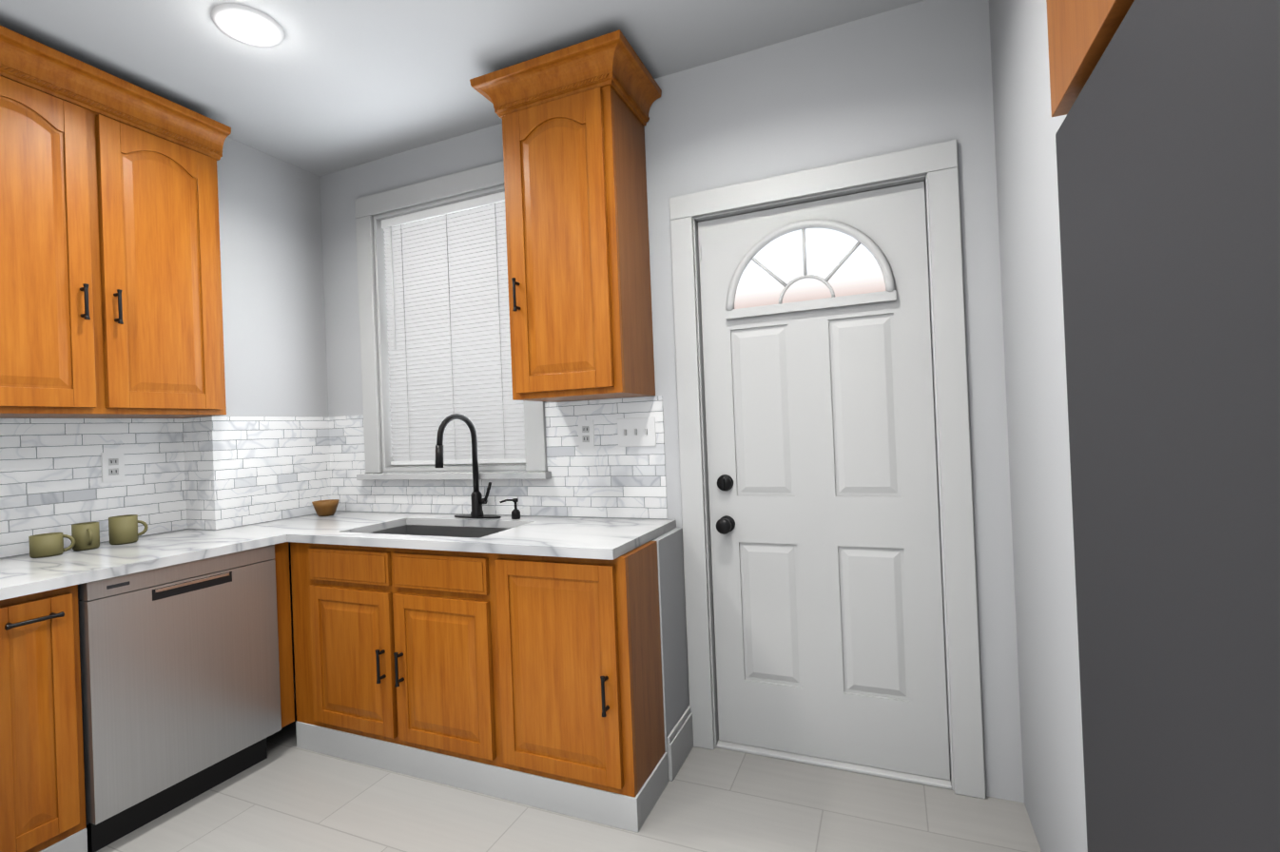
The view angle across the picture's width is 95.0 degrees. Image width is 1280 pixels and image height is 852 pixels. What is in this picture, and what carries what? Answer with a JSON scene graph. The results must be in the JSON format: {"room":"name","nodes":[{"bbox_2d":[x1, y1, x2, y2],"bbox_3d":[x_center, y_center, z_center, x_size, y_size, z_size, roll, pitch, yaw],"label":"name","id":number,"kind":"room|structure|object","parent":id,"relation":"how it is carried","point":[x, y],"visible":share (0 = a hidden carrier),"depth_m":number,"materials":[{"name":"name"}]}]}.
{"room":"kitchen","nodes":[
{"label":"kitchen","id":0,"kind":"room"},
{"bbox_2d":[0,136,329,700],"bbox_3d":[-2.311,0.029,1.911,0.350,2.643,2.670,-2,0,23],"label":"wall","id":1,"kind":"structure","parent":0,"point":[272,286],"depth_m":2.81,"materials":[{"name":"white paint"}]},
{"bbox_2d":[100,451,124,482],"bbox_3d":[-2.127,0.165,2.367,0.008,0.116,0.072,-2,0,23],"label":"electrical outlet plate","id":2,"kind":"object","parent":1,"relation":"in","point":[112,466],"visible":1,"depth_m":2.36,"materials":[{"name":"white plastic"}]},
{"bbox_2d":[0,25,231,418],"bbox_3d":[-2.284,-0.634,1.579,0.395,1.207,2.088,-2,0,23],"label":"upper cabinet","id":3,"kind":"object","parent":1,"relation":"attached to","point":[110,294],"visible":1,"depth_m":2.10,"materials":[{"name":"brown wood"}]},
{"bbox_2d":[0,395,667,558],"bbox_3d":[-1.373,0.166,1.517,2.072,0.522,2.668,-2,0,23],"label":"backsplash","id":4,"kind":"structure","parent":1,"relation":"attached to","point":[242,471],"depth_m":2.52,"materials":[{"name":"tile"}]},
{"bbox_2d":[0,0,924,175],"bbox_3d":[-2.003,-1.362,-0.911,5.625,0.080,7.900,-2,0,23],"label":"ceiling","id":5,"kind":"structure","parent":0,"point":[324,87],"depth_m":2.10,"materials":[{"name":"white paint"}]},
{"bbox_2d":[211,3,284,47],"bbox_3d":[-1.303,-1.328,1.952,0.204,0.011,0.204,-2,0,23],"label":"recessed light","id":6,"kind":"object","parent":5,"relation":"in","point":[245,25],"visible":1,"depth_m":1.94,"materials":[{"name":"white plastic"}]},
{"bbox_2d":[96,700,1041,851],"bbox_3d":[-1.893,1.359,-0.927,5.625,0.080,7.900,-2,0,23],"label":"floor","id":7,"kind":"structure","parent":0,"point":[286,795],"depth_m":1.90,"materials":[{"name":"tile"}]},
{"bbox_2d":[0,542,294,851],"bbox_3d":[-2.082,0.916,1.571,0.663,0.849,2.053,-2,0,23],"label":"base cabinet","id":8,"kind":"object","parent":7,"relation":"on","point":[42,793],"visible":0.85,"depth_m":1.70,"materials":[{"name":"brown wood"}]},
{"bbox_2d":[0,511,676,600],"bbox_3d":[-1.427,0.542,1.295,2.100,0.226,3.111,-2,0,23],"label":"countertop","id":9,"kind":"structure","parent":8,"relation":"on","point":[556,536],"depth_m":2.14,"materials":[{"name":"stone"}]},
{"bbox_2d":[28,532,75,558],"bbox_3d":[-2.099,0.422,2.089,0.086,0.075,0.109,-2,0,23],"label":"mug","id":10,"kind":"object","parent":9,"relation":"on","point":[46,545],"visible":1,"depth_m":2.05,"materials":[{"name":"green"}]},
{"bbox_2d":[71,522,99,550],"bbox_3d":[-2.055,0.411,2.182,0.105,0.095,0.076,-2,0,23],"label":"mug","id":11,"kind":"object","parent":9,"relation":"on","point":[86,535],"visible":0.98,"depth_m":2.16,"materials":[{"name":"green"}]},
{"bbox_2d":[108,514,148,544],"bbox_3d":[-2.015,0.405,2.301,0.086,0.105,0.107,-2,0,23],"label":"mug","id":12,"kind":"object","parent":9,"relation":"on","point":[123,529],"visible":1,"depth_m":2.26,"materials":[{"name":"green"}]},
{"bbox_2d":[311,499,339,516],"bbox_3d":[-1.548,0.406,2.891,0.120,0.072,0.120,-2,0,23],"label":"bowl","id":13,"kind":"object","parent":9,"relation":"on","point":[326,508],"visible":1,"depth_m":2.85,"materials":[{"name":"brown wood"}]},
{"bbox_2d":[435,413,501,518],"bbox_3d":[-0.770,0.176,2.532,0.250,0.462,0.240,-2,0,23],"label":"kitchen faucet","id":14,"kind":"object","parent":9,"relation":"on","point":[477,502],"visible":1,"depth_m":2.59,"materials":[{"name":"black metal"}]},
{"bbox_2d":[499,498,520,519],"bbox_3d":[-0.558,0.356,2.526,0.076,0.087,0.058,-2,0,23],"label":"soap dispenser","id":15,"kind":"object","parent":9,"relation":"on","point":[515,513],"visible":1,"depth_m":2.52,"materials":[{"name":"black metal"}]},
{"bbox_2d":[77,544,281,851],"bbox_3d":[-1.837,0.910,2.173,0.634,0.848,0.596,-2,0,23],"label":"dishwasher","id":16,"kind":"object","parent":7,"relation":"on","point":[180,684],"visible":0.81,"depth_m":1.99,"materials":[{"name":"grey metal"}]},
{"bbox_2d":[290,541,668,833],"bbox_3d":[-0.629,0.861,2.335,1.524,0.849,0.594,-2,0,23],"label":"base cabinet","id":17,"kind":"object","parent":7,"relation":"on","point":[534,681],"visible":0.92,"depth_m":2.02,"materials":[{"name":"brown wood"}]},
{"bbox_2d":[648,527,689,776],"bbox_3d":[0.086,0.831,2.214,0.102,0.849,0.261,-2,0,23],"label":"wall","id":18,"kind":"structure","parent":7,"relation":"on","point":[672,626],"depth_m":2.17,"materials":[{"name":"white paint"}]},
{"bbox_2d":[666,705,693,781],"bbox_3d":[-1.221,1.212,-1.213,3.852,0.155,7.599,-2,0,23],"label":"baseboard","id":19,"kind":"structure","parent":18,"relation":"attached to","point":[680,741],"depth_m":2.15,"materials":[{"name":"white"}]},
{"bbox_2d":[1055,0,1279,851],"bbox_3d":[1.055,0.309,0.508,0.906,1.795,0.880,-2,0,23],"label":"refrigerator","id":20,"kind":"object","parent":7,"relation":"on","point":[1168,146],"visible":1,"depth_m":0.68,"materials":[{"name":"grey"}]},
{"bbox_2d":[1046,0,1134,116],"bbox_3d":[1.034,-0.986,0.675,1.003,0.785,0.584,-2,0,23],"label":"upper cabinet","id":21,"kind":"object","parent":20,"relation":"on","point":[1081,33],"visible":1,"depth_m":0.97,"materials":[{"name":"brown wood"}]},
{"bbox_2d":[319,0,1024,802],"bbox_3d":[0.113,-0.067,2.416,4.425,2.643,0.150,-2,0,23],"label":"wall","id":22,"kind":"structure","parent":0,"point":[919,74],"depth_m":2.06,"materials":[{"name":"white paint"}]},
{"bbox_2d":[354,160,547,473],"bbox_3d":[-0.891,-0.475,2.825,1.060,1.385,0.170,-2,0,23],"label":"window","id":23,"kind":"structure","parent":22,"relation":"in","point":[459,186],"depth_m":2.92,"materials":[{"name":"white"}]},
{"bbox_2d":[381,191,525,465],"bbox_3d":[-0.899,-0.435,2.802,0.806,1.231,0.040,-2,0,23],"label":"window blind","id":24,"kind":"object","parent":23,"relation":"attached to","point":[448,308],"visible":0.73,"depth_m":2.80,"materials":[{"name":"white plastic"}]},
{"bbox_2d":[356,464,551,480],"bbox_3d":[-0.885,0.218,2.768,1.100,0.059,0.125,-2,0,23],"label":"window sill","id":25,"kind":"structure","parent":22,"relation":"attached to","point":[458,475],"depth_m":2.71,"materials":[{"name":"stone"}]},
{"bbox_2d":[469,29,661,402],"bbox_3d":[-0.251,-0.713,2.261,0.622,1.207,0.399,-2,0,23],"label":"upper cabinet","id":26,"kind":"object","parent":22,"relation":"attached to","point":[575,118],"visible":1,"depth_m":2.13,"materials":[{"name":"brown wood"}]},
{"bbox_2d":[578,420,594,447],"bbox_3d":[-0.227,0.034,2.468,0.072,0.116,0.008,-2,0,23],"label":"electrical outlet plate","id":27,"kind":"object","parent":22,"relation":"attached to","point":[586,434],"visible":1,"depth_m":2.46,"materials":[{"name":"white plastic"}]},
{"bbox_2d":[617,417,656,446],"bbox_3d":[-0.017,0.025,2.376,0.166,0.116,0.014,-2,0,23],"label":"switch plate","id":28,"kind":"object","parent":22,"relation":"attached to","point":[635,432],"visible":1,"depth_m":2.38,"materials":[{"name":"white plastic"}]},
{"bbox_2d":[698,180,950,780],"bbox_3d":[0.634,0.199,2.136,0.804,2.037,0.115,-2,0,23],"label":"entry door","id":29,"kind":"structure","parent":22,"relation":"in","point":[825,552],"depth_m":2.13,"materials":[{"name":"white"}]},
{"bbox_2d":[669,139,986,798],"bbox_3d":[0.651,0.157,2.180,1.002,2.151,0.170,-2,0,23],"label":"door frame","id":30,"kind":"structure","parent":22,"relation":"attached to","point":[934,167],"depth_m":2.00,"materials":[{"name":"white wood"}]},
{"bbox_2d":[989,0,1087,851],"bbox_3d":[0.168,-0.092,-1.815,1.025,2.643,7.600,-2,0,23],"label":"wall","id":31,"kind":"structure","parent":0,"point":[1027,125],"depth_m":1.50,"materials":[{"name":"white paint"}]}
]}

